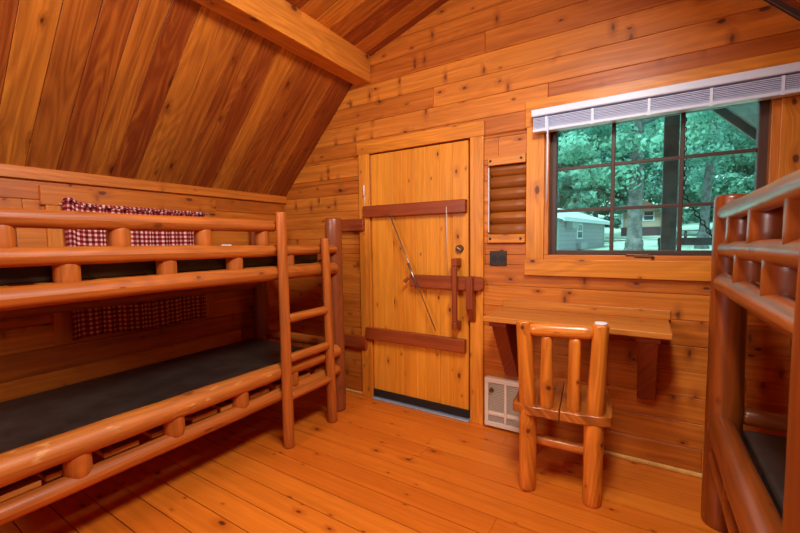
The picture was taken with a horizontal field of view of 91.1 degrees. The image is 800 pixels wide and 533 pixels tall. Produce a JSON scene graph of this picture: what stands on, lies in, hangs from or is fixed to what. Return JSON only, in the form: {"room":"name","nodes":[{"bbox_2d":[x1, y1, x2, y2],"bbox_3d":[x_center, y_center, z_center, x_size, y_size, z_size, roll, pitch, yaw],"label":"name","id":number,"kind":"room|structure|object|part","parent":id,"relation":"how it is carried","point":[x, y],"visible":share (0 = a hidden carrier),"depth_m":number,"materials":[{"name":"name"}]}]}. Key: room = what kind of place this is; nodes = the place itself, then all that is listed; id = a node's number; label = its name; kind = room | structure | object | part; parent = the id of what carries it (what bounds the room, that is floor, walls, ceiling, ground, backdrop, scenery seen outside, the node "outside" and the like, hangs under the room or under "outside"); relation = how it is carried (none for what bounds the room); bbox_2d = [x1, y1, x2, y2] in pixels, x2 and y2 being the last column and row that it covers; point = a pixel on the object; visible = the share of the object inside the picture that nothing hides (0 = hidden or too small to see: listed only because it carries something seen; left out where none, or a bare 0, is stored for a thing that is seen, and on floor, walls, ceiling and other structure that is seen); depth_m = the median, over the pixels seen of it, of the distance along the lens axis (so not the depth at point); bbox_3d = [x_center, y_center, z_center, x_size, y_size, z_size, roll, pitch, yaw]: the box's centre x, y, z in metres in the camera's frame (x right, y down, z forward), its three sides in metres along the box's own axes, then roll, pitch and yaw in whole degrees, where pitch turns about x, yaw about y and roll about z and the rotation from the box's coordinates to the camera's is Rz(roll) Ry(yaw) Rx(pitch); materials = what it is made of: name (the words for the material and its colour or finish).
{"room":"dormitory","nodes":[
{"label":"dormitory","id":0,"kind":"room"},
{"bbox_2d":[0,177,284,474],"bbox_3d":[-2.084,0.292,2.033,0.112,1.705,3.800,2,4,32],"label":"wall","id":1,"kind":"structure","parent":0,"point":[31,362],"depth_m":2.40,"materials":[{"name":"brown wood"}]},
{"bbox_2d":[38,185,215,344],"bbox_3d":[-1.663,-0.033,2.564,0.024,0.875,1.015,2,4,32],"label":"window","id":2,"kind":"structure","parent":1,"relation":"in","point":[49,196],"depth_m":2.31,"materials":[{"name":"brown wood"}]},
{"bbox_3d":[-1.899,0.047,2.194,0.020,0.770,0.090,2,4,32],"label":"casing","id":3,"kind":"part","parent":2,"relation":"part of","materials":[{"name":"brown wood"}]},
{"bbox_3d":[-1.668,-0.417,2.540,0.024,0.105,1.015,2,4,32],"label":"casing","id":4,"kind":"part","parent":2,"relation":"part of","materials":[{"name":"brown wood"}]},
{"bbox_2d":[59,197,208,339],"bbox_3d":[-1.631,-0.002,2.552,0.042,0.819,0.875,2,4,32],"label":"window curtain","id":5,"kind":"object","parent":2,"relation":"hanging from","point":[157,313],"visible":0.44,"depth_m":2.48,"materials":[{"name":"fabric"}]},
{"bbox_3d":[-1.440,-0.006,2.929,0.020,0.770,0.075,2,4,32],"label":"casing","id":6,"kind":"part","parent":2,"relation":"part of","materials":[{"name":"brown wood"}]},
{"bbox_2d":[0,163,286,203],"bbox_3d":[-2.037,-0.484,1.947,0.022,0.065,3.800,2,4,32],"label":"trim","id":7,"kind":"structure","parent":1,"relation":"attached to","point":[6,170],"depth_m":2.44,"materials":[{"name":"brown wood"}]},
{"bbox_2d":[0,385,723,532],"bbox_3d":[-0.361,1.240,1.036,4.110,0.100,4.020,2,4,32],"label":"floor","id":8,"kind":"structure","parent":0,"point":[382,467],"depth_m":2.01,"materials":[{"name":"brown wood"}]},
{"bbox_2d":[0,207,345,525],"bbox_3d":[-1.309,0.411,2.194,0.952,1.431,2.212,2,4,32],"label":"bunk bed","id":9,"kind":"object","parent":8,"relation":"on","point":[73,449],"visible":0.91,"depth_m":1.84,"materials":[{"name":"brown wood"}]},
{"bbox_3d":[-1.690,0.193,2.376,0.083,0.082,2.010,2,4,32],"label":"rail","id":10,"kind":"part","parent":9,"relation":"part of","materials":[{"name":"orange wood"}]},
{"bbox_3d":[-1.169,-0.193,1.685,0.075,0.077,1.560,2,4,32],"label":"guard rail","id":11,"kind":"part","parent":9,"relation":"part of","materials":[{"name":"brown wood"}]},
{"bbox_2d":[0,338,304,464],"bbox_3d":[-1.376,0.697,2.216,0.755,0.105,1.870,2,4,32],"label":"mattress","id":12,"kind":"object","parent":9,"relation":"on","point":[32,418],"visible":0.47,"depth_m":2.06,"materials":[{"name":"plastic"}]},
{"bbox_2d":[0,244,317,284],"bbox_3d":[-1.385,-0.049,2.168,0.755,0.135,1.870,2,4,32],"label":"mattress","id":13,"kind":"object","parent":9,"relation":"on","point":[34,274],"visible":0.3,"depth_m":1.73,"materials":[{"name":"fabric"}]},
{"bbox_3d":[-1.023,-0.071,1.919,0.073,0.083,2.095,2,4,32],"label":"guard rail","id":14,"kind":"part","parent":9,"relation":"part of","materials":[{"name":"orange wood"}]},
{"bbox_3d":[-1.020,0.072,1.928,0.092,0.092,2.095,2,4,32],"label":"bed rail","id":15,"kind":"part","parent":9,"relation":"part of","materials":[{"name":"orange wood"}]},
{"bbox_3d":[-1.012,0.816,1.977,0.079,0.085,2.095,2,4,32],"label":"bed rail","id":16,"kind":"part","parent":9,"relation":"part of","materials":[{"name":"orange wood"}]},
{"bbox_3d":[-1.016,0.669,1.968,0.110,0.114,2.095,2,4,32],"label":"bed rail","id":17,"kind":"part","parent":9,"relation":"part of","materials":[{"name":"orange wood"}]},
{"bbox_3d":[-1.147,0.356,3.235,0.125,1.400,0.126,2,4,32],"label":"post","id":18,"kind":"part","parent":9,"relation":"part of","materials":[{"name":"orange wood"}]},
{"bbox_3d":[-0.690,0.392,2.359,0.069,1.430,0.076,2,4,32],"label":"ladder leg","id":19,"kind":"part","parent":9,"relation":"part of","materials":[{"name":"orange wood"}]},
{"bbox_3d":[-0.804,0.561,3.095,0.681,0.076,0.074,1,4,29],"label":"rail","id":20,"kind":"part","parent":9,"relation":"part of","materials":[{"name":"brown wood"}]},
{"bbox_3d":[-0.487,0.446,2.684,0.073,1.276,0.105,2,4,32],"label":"ladder leg","id":21,"kind":"part","parent":9,"relation":"part of","materials":[{"name":"orange wood"}]},
{"bbox_3d":[-0.478,0.357,2.899,0.133,1.425,0.133,2,4,32],"label":"post","id":22,"kind":"part","parent":9,"relation":"part of","materials":[{"name":"brown wood"}]},
{"bbox_2d":[513,319,612,507],"bbox_3d":[0.843,0.674,2.042,0.456,0.870,0.438,1,4,26],"label":"chair","id":23,"kind":"object","parent":8,"relation":"on","point":[590,406],"visible":1,"depth_m":1.86,"materials":[{"name":"brown wood"}]},
{"bbox_3d":[0.625,0.478,1.944,0.095,0.432,0.084,1,4,26],"label":"post","id":24,"kind":"part","parent":23,"relation":"part of","materials":[{"name":"orange wood"}]},
{"bbox_3d":[0.642,0.907,1.971,0.084,0.420,0.085,1,4,26],"label":"leg","id":25,"kind":"part","parent":23,"relation":"part of","materials":[{"name":"orange wood"}]},
{"bbox_3d":[0.760,0.303,1.855,0.279,0.067,0.062,1,4,26],"label":"rail","id":26,"kind":"part","parent":23,"relation":"part of","materials":[{"name":"orange wood"}]},
{"bbox_3d":[0.843,0.693,2.043,0.456,0.046,0.438,1,4,26],"label":"seat","id":27,"kind":"part","parent":23,"relation":"part of","materials":[{"name":"brown wood"}]},
{"bbox_3d":[0.907,0.912,1.844,0.086,0.420,0.083,1,4,26],"label":"leg","id":28,"kind":"part","parent":23,"relation":"part of","materials":[{"name":"orange wood"}]},
{"bbox_3d":[0.910,0.480,1.807,0.090,0.439,0.084,1,4,26],"label":"post","id":29,"kind":"part","parent":23,"relation":"part of","materials":[{"name":"orange wood"}]},
{"bbox_2d":[701,169,799,532],"bbox_3d":[1.155,0.479,0.625,0.953,1.436,2.156,2,4,32],"label":"bunk bed","id":30,"kind":"object","parent":8,"relation":"on","point":[755,259],"visible":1,"depth_m":1.24,"materials":[{"name":"brown wood"}]},
{"bbox_3d":[0.812,0.869,0.805,0.079,0.084,2.035,2,4,32],"label":"bed rail","id":31,"kind":"part","parent":30,"relation":"part of","materials":[{"name":"brown wood"}]},
{"bbox_3d":[1.386,0.414,1.670,0.130,1.425,0.134,2,4,32],"label":"post","id":32,"kind":"part","parent":30,"relation":"part of","materials":[{"name":"brown wood"}]},
{"bbox_3d":[0.810,0.722,0.795,0.114,0.114,2.035,2,4,32],"label":"bed rail","id":33,"kind":"part","parent":30,"relation":"part of","materials":[{"name":"brown wood"}]},
{"bbox_3d":[0.803,0.124,0.756,0.088,0.091,2.035,2,4,32],"label":"bed rail","id":34,"kind":"part","parent":30,"relation":"part of","materials":[{"name":"brown wood"}]},
{"bbox_3d":[0.800,-0.019,0.748,0.075,0.083,2.035,2,4,32],"label":"guard rail","id":35,"kind":"part","parent":30,"relation":"part of","materials":[{"name":"brown wood"}]},
{"bbox_3d":[0.801,-0.162,0.746,0.077,0.073,2.050,2,4,32],"label":"guard rail","id":36,"kind":"part","parent":30,"relation":"part of","materials":[{"name":"brown wood"}]},
{"bbox_2d":[741,430,786,518],"bbox_3d":[1.203,0.769,0.610,0.737,0.105,1.870,2,4,32],"label":"mattress","id":37,"kind":"object","parent":30,"relation":"on","point":[767,452],"visible":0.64,"depth_m":1.37,"materials":[{"name":"plastic"}]},
{"bbox_3d":[1.718,0.637,1.453,0.681,0.075,0.072,2,5,35],"label":"rail","id":38,"kind":"part","parent":30,"relation":"part of","materials":[{"name":"brown wood"}]},
{"bbox_3d":[0.614,0.488,0.588,0.070,1.435,0.077,2,4,32],"label":"ladder leg","id":39,"kind":"part","parent":30,"relation":"part of","materials":[{"name":"brown wood"}]},
{"bbox_2d":[0,0,799,195],"bbox_3d":[-0.393,-1.129,0.879,4.180,1.457,4.010,2,4,32],"label":"ceiling","id":40,"kind":"structure","parent":0,"point":[168,91],"depth_m":2.25,"materials":[{"name":"brown wood"}]},
{"bbox_2d":[193,0,370,85],"bbox_3d":[-1.285,-1.383,1.412,0.135,0.200,3.800,2,4,32],"label":"ceiling beam","id":41,"kind":"structure","parent":40,"relation":"attached to","point":[280,22],"depth_m":2.39,"materials":[{"name":"brown wood"}]},
{"bbox_2d":[285,0,799,472],"bbox_3d":[0.649,-0.475,2.580,4.110,3.100,0.112,2,4,32],"label":"wall","id":42,"kind":"structure","parent":0,"point":[466,61],"depth_m":2.34,"materials":[{"name":"brown wood"}]},
{"bbox_2d":[325,385,362,394],"bbox_3d":[-0.660,1.028,3.432,0.860,0.022,0.014,2,4,32],"label":"trim","id":43,"kind":"structure","parent":42,"relation":"attached to","point":[347,389],"depth_m":3.25,"materials":[{"name":"brown wood"}]},
{"bbox_2d":[342,121,484,424],"bbox_3d":[0.020,0.052,2.924,1.285,2.018,0.155,2,4,32],"label":"door","id":44,"kind":"structure","parent":42,"relation":"in","point":[425,247],"depth_m":2.83,"materials":[{"name":"brown wood"}]},
{"bbox_3d":[-0.267,0.090,3.114,0.102,1.925,0.022,2,4,32],"label":"casing","id":45,"kind":"part","parent":44,"relation":"part of","materials":[{"name":"brown wood"}]},
{"bbox_3d":[0.086,0.039,2.824,0.381,0.820,0.018,2,4,33],"label":"spring rod","id":46,"kind":"part","parent":44,"relation":"part of","materials":[{"name":"metal"}]},
{"bbox_3d":[0.135,0.094,2.893,0.800,1.892,0.040,2,4,32],"label":"panel","id":47,"kind":"part","parent":44,"relation":"part of","materials":[{"name":"brown wood"}]},
{"bbox_3d":[0.104,-0.905,2.808,1.035,0.095,0.026,2,4,32],"label":"casing","id":48,"kind":"part","parent":44,"relation":"part of","materials":[{"name":"brown wood"}]},
{"bbox_3d":[0.321,-0.167,2.679,0.014,0.480,0.007,2,4,32],"label":"latch cord","id":49,"kind":"part","parent":44,"relation":"part of","materials":[{"name":"brown wood"}]},
{"bbox_3d":[0.384,0.186,2.667,0.040,0.485,0.088,2,4,32],"label":"handle","id":50,"kind":"part","parent":44,"relation":"part of","materials":[{"name":"red wood"}]},
{"bbox_3d":[0.515,0.112,2.627,0.091,1.925,0.022,2,4,32],"label":"casing","id":51,"kind":"part","parent":44,"relation":"part of","materials":[{"name":"brown wood"}]},
{"bbox_2d":[490,251,506,265],"bbox_3d":[0.636,-0.052,2.544,0.110,0.095,0.014,2,4,32],"label":"outlet","id":52,"kind":"object","parent":42,"relation":"attached to","point":[497,258],"visible":1,"depth_m":2.54,"materials":[{"name":"brown plastic"}]},
{"bbox_2d":[491,255,496,261],"bbox_3d":[0.611,-0.052,2.554,0.042,0.042,0.004,2,4,32],"label":"socket","id":53,"kind":"object","parent":52,"relation":"attached to","point":[493,257],"depth_m":2.55,"materials":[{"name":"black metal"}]},
{"bbox_2d":[498,255,504,261],"bbox_3d":[0.655,-0.051,2.526,0.042,0.042,0.004,2,4,32],"label":"socket","id":54,"kind":"object","parent":52,"relation":"attached to","point":[501,258],"depth_m":2.53,"materials":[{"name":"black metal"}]},
{"bbox_2d":[485,375,518,432],"bbox_3d":[0.691,0.896,2.550,0.282,0.323,0.062,2,4,32],"label":"wall heater","id":55,"kind":"object","parent":42,"relation":"attached to","point":[500,393],"visible":0.6,"depth_m":2.56,"materials":[{"name":"metal"}]},
{"bbox_2d":[489,382,518,426],"bbox_3d":[0.686,0.897,2.544,0.242,0.256,0.006,2,4,32],"label":"grille","id":56,"kind":"object","parent":55,"relation":"attached to","point":[502,395],"depth_m":2.55,"materials":[{"name":"white metal"}]},
{"bbox_2d":[488,153,525,242],"bbox_3d":[0.698,-0.429,2.528,0.240,0.551,0.122,2,4,32],"label":"air vent","id":57,"kind":"object","parent":42,"relation":"in","point":[507,183],"visible":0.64,"depth_m":2.50,"materials":[{"name":"brown wood"}]},
{"bbox_2d":[483,299,672,400],"bbox_3d":[0.954,0.476,2.170,0.897,0.490,0.374,2,4,32],"label":"table","id":58,"kind":"object","parent":42,"relation":"attached to","point":[649,326],"visible":0.98,"depth_m":2.15,"materials":[{"name":"brown wood"}]},
{"bbox_2d":[603,450,701,477],"bbox_3d":[1.558,1.089,2.048,1.730,0.025,0.018,2,4,32],"label":"trim","id":59,"kind":"structure","parent":42,"relation":"attached to","point":[605,452],"depth_m":2.15,"materials":[{"name":"brown wood"}]},
{"bbox_2d":[524,48,799,280],"bbox_3d":[1.346,-0.461,2.116,1.295,1.055,0.138,2,4,32],"label":"window","id":60,"kind":"structure","parent":42,"relation":"in","point":[777,155],"depth_m":2.11,"materials":[{"name":"brown wood"}]},
{"bbox_3d":[0.825,-0.465,2.390,0.106,0.840,0.024,2,4,32],"label":"casing","id":61,"kind":"part","parent":60,"relation":"part of","materials":[{"name":"brown wood"}]},
{"bbox_3d":[1.328,0.018,2.108,1.295,0.100,0.028,2,4,32],"label":"casing","id":62,"kind":"part","parent":60,"relation":"part of","materials":[{"name":"brown wood"}]},
{"bbox_3d":[1.340,-0.450,2.146,0.984,0.772,0.045,2,4,32],"label":"sash","id":63,"kind":"part","parent":60,"relation":"part of","materials":[{"name":"brown wood"}]},
{"bbox_3d":[1.317,-0.905,2.049,1.295,0.160,0.028,2,4,32],"label":"casing","id":64,"kind":"part","parent":60,"relation":"part of","materials":[{"name":"brown wood"}]},
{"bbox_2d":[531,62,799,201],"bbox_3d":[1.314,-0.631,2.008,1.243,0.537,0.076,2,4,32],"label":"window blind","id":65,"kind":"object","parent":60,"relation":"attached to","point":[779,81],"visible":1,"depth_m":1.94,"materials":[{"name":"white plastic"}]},
{"bbox_3d":[1.315,-0.782,2.001,1.233,0.018,0.054,2,4,32],"label":"rail","id":66,"kind":"part","parent":65,"relation":"part of","materials":[{"name":"white plastic"}]},
{"bbox_3d":[1.810,-0.448,1.776,0.148,0.860,0.024,2,4,32],"label":"casing","id":67,"kind":"part","parent":60,"relation":"part of","materials":[{"name":"brown wood"}]},
{"bbox_2d":[725,103,757,129],"bbox_3d":[1.082,-1.133,3.247,4.610,1.725,1.540,2,4,32],"label":"porch roof","id":68,"kind":"structure","parent":42,"relation":"attached to","point":[746,113],"depth_m":2.98,"materials":[{"name":"grey"}]},
{"bbox_2d":[683,117,711,240],"bbox_3d":[2.801,-0.469,2.481,1.724,2.168,0.500,2,4,32],"label":"swing","id":69,"kind":"object","parent":68,"relation":"hanging from","point":[684,190],"visible":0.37,"depth_m":2.83,"materials":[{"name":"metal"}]},
{"bbox_2d":[711,108,756,141],"bbox_3d":[2.951,-0.883,3.007,1.173,1.364,0.040,2,4,32],"label":"fascia","id":70,"kind":"object","parent":68,"relation":"attached to","point":[723,113],"depth_m":3.13,"materials":[{"name":"wood"}]},
{"bbox_2d":[763,0,799,20],"bbox_3d":[1.906,-0.968,1.681,0.863,0.885,0.020,2,4,32],"label":"trim","id":71,"kind":"structure","parent":42,"relation":"attached to","point":[778,4],"depth_m":1.76,"materials":[{"name":"brown wood"}]},
{"label":"outside","id":72,"kind":"structure","parent":0,"visible":0},
{"bbox_2d":[582,195,715,249],"bbox_3d":[29.765,-7.262,47.447,120.000,10.743,107.300,2,4,32],"label":"lawn","id":73,"kind":"structure","parent":72,"point":[618,244],"depth_m":33.94,"materials":[{"name":"green plant"}]},
{"bbox_2d":[557,129,601,214],"bbox_3d":[10.949,-6.176,27.350,5.573,9.588,5.161,2,4,32],"label":"tree","id":74,"kind":"object","parent":73,"relation":"on","point":[566,180],"visible":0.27,"depth_m":25.64,"materials":[{"name":"green plant"}]},
{"bbox_2d":[557,208,609,249],"bbox_3d":[8.272,-1.871,22.420,5.120,3.140,8.905,3,5,41],"label":"storage shed","id":75,"kind":"object","parent":73,"relation":"on","point":[575,230],"visible":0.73,"depth_m":20.24,"materials":[{"name":"grey"}]},
{"bbox_3d":[7.225,-1.146,18.152,0.150,2.270,0.200,3,5,41],"label":"corner trim","id":76,"kind":"part","parent":75,"relation":"part of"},
{"bbox_3d":[9.364,-1.833,20.395,0.020,0.660,0.660,3,5,41],"label":"pane","id":77,"kind":"part","parent":75,"relation":"part of","materials":[{"name":"grey glass"}]},
{"bbox_2d":[561,127,625,214],"bbox_3d":[15.751,-10.005,36.771,10.111,15.091,7.923,2,4,32],"label":"tree","id":78,"kind":"object","parent":73,"relation":"on","point":[590,186],"visible":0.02,"depth_m":35.28,"materials":[{"name":"green plant"}]},
{"bbox_2d":[560,123,650,228],"bbox_3d":[16.522,-7.818,32.607,6.802,11.468,7.366,-3,4,-32],"label":"tree","id":79,"kind":"object","parent":73,"relation":"on","point":[605,157],"visible":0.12,"depth_m":31.42,"materials":[{"name":"green plant"}]},
{"bbox_2d":[590,157,623,215],"bbox_3d":[27.366,-15.842,54.964,12.955,20.260,11.596,2,4,32],"label":"tree","id":80,"kind":"object","parent":73,"relation":"on","point":[607,198],"visible":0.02,"depth_m":52.35,"materials":[{"name":"green plant"}]},
{"bbox_2d":[604,239,655,239],"bbox_3d":[19.961,-2.110,30.052,30.595,0.243,1.731,1,4,23],"label":"path","id":81,"kind":"structure","parent":73,"relation":"on","point":[604,239],"depth_m":31.07,"materials":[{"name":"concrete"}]},
{"bbox_2d":[603,122,661,221],"bbox_3d":[27.381,-12.582,47.902,9.615,15.940,10.221,-3,4,-29],"label":"tree","id":82,"kind":"object","parent":73,"relation":"on","point":[651,192],"visible":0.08,"depth_m":45.13,"materials":[{"name":"green plant"}]},
{"bbox_2d":[619,200,660,235],"bbox_3d":[25.694,-4.828,41.543,4.250,3.850,6.700,2,4,32],"label":"cabin","id":83,"kind":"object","parent":73,"relation":"on","point":[651,218],"visible":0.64,"depth_m":38.77,"materials":[{"name":"beige"}]},
{"bbox_3d":[25.729,-3.513,41.658,3.710,1.210,5.830,2,4,32],"label":"skirting","id":84,"kind":"part","parent":83,"relation":"part of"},
{"bbox_3d":[24.570,-5.011,38.785,0.750,0.800,0.025,2,4,32],"label":"pane","id":85,"kind":"part","parent":83,"relation":"part of","materials":[{"name":"grey glass"}]},
{"bbox_2d":[558,110,725,249],"bbox_3d":[8.141,-5.681,13.542,7.776,11.181,7.641,-2,4,-19],"label":"tree","id":86,"kind":"object","parent":73,"relation":"on","point":[586,140],"visible":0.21,"depth_m":13.59,"materials":[{"name":"green plant"}]},
{"bbox_2d":[644,129,701,204],"bbox_3d":[35.914,-17.016,56.680,14.525,20.897,12.590,2,4,32],"label":"tree","id":87,"kind":"object","parent":73,"relation":"on","point":[649,201],"visible":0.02,"depth_m":56.45,"materials":[{"name":"green plant"}]},
{"bbox_2d":[628,125,730,208],"bbox_3d":[32.576,-14.013,46.946,11.366,18.366,9.962,3,5,42],"label":"tree","id":88,"kind":"object","parent":73,"relation":"on","point":[647,166],"visible":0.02,"depth_m":45.74,"materials":[{"name":"green plant"}]},
{"bbox_2d":[682,230,711,237],"bbox_3d":[20.273,-2.065,26.866,1.700,0.849,1.680,2,4,32],"label":"picnic table","id":89,"kind":"object","parent":73,"relation":"on","point":[685,231],"visible":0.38,"depth_m":26.77,"materials":[{"name":"grey wood"}]},
{"bbox_2d":[650,117,746,231],"bbox_3d":[27.295,-9.583,34.240,9.466,13.994,8.129,2,4,32],"label":"tree","id":90,"kind":"object","parent":73,"relation":"on","point":[687,215],"visible":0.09,"depth_m":34.53,"materials":[{"name":"green plant"}]},
{"bbox_2d":[644,110,755,248],"bbox_3d":[15.168,-7.034,19.588,8.508,12.439,8.223,2,4,32],"label":"tree","id":91,"kind":"object","parent":73,"relation":"on","point":[741,140],"visible":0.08,"depth_m":19.49,"materials":[{"name":"green plant"}]},
{"bbox_2d":[683,161,745,221],"bbox_3d":[38.458,-15.452,48.331,13.103,20.066,10.276,1,4,29],"label":"tree","id":92,"kind":"object","parent":73,"relation":"on","point":[696,161],"visible":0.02,"depth_m":48.25,"materials":[{"name":"green plant"}]},
{"bbox_2d":[690,122,754,197],"bbox_3d":[26.279,-8.216,27.720,10.099,12.580,7.930,2,4,32],"label":"tree","id":93,"kind":"object","parent":73,"relation":"on","point":[730,186],"visible":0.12,"depth_m":28.97,"materials":[{"name":"green plant"}]},
{"bbox_2d":[732,131,754,175],"bbox_3d":[30.921,-9.792,29.635,9.663,15.065,9.140,1,4,25],"label":"tree","id":94,"kind":"object","parent":73,"relation":"on","point":[746,166],"visible":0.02,"depth_m":30.83,"materials":[{"name":"green plant"}]},
{"bbox_2d":[734,145,754,190],"bbox_3d":[22.260,-6.209,21.214,6.075,10.113,5.796,-2,4,-15],"label":"tree","id":95,"kind":"object","parent":73,"relation":"on","point":[747,158],"visible":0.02,"depth_m":22.77,"materials":[{"name":"green plant"}]},
{"bbox_3d":[1.174,1.181,3.451,4.200,0.170,1.660,2,4,32],"label":"porch deck","id":96,"kind":"object","parent":73,"relation":"on","visible":0},
{"bbox_2d":[660,115,679,249],"bbox_3d":[2.311,-0.257,3.381,0.145,2.680,0.130,2,4,32],"label":"porch post","id":97,"kind":"object","parent":96,"relation":"on","point":[671,139],"visible":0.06,"depth_m":3.31,"materials":[{"name":"wood"}]},
{"bbox_2d":[657,237,711,249],"bbox_3d":[2.846,0.430,3.268,1.205,1.350,0.090,2,4,32],"label":"porch railing","id":98,"kind":"object","parent":96,"relation":"on","point":[699,240],"visible":0.11,"depth_m":3.36,"materials":[{"name":"wood"}]}
]}

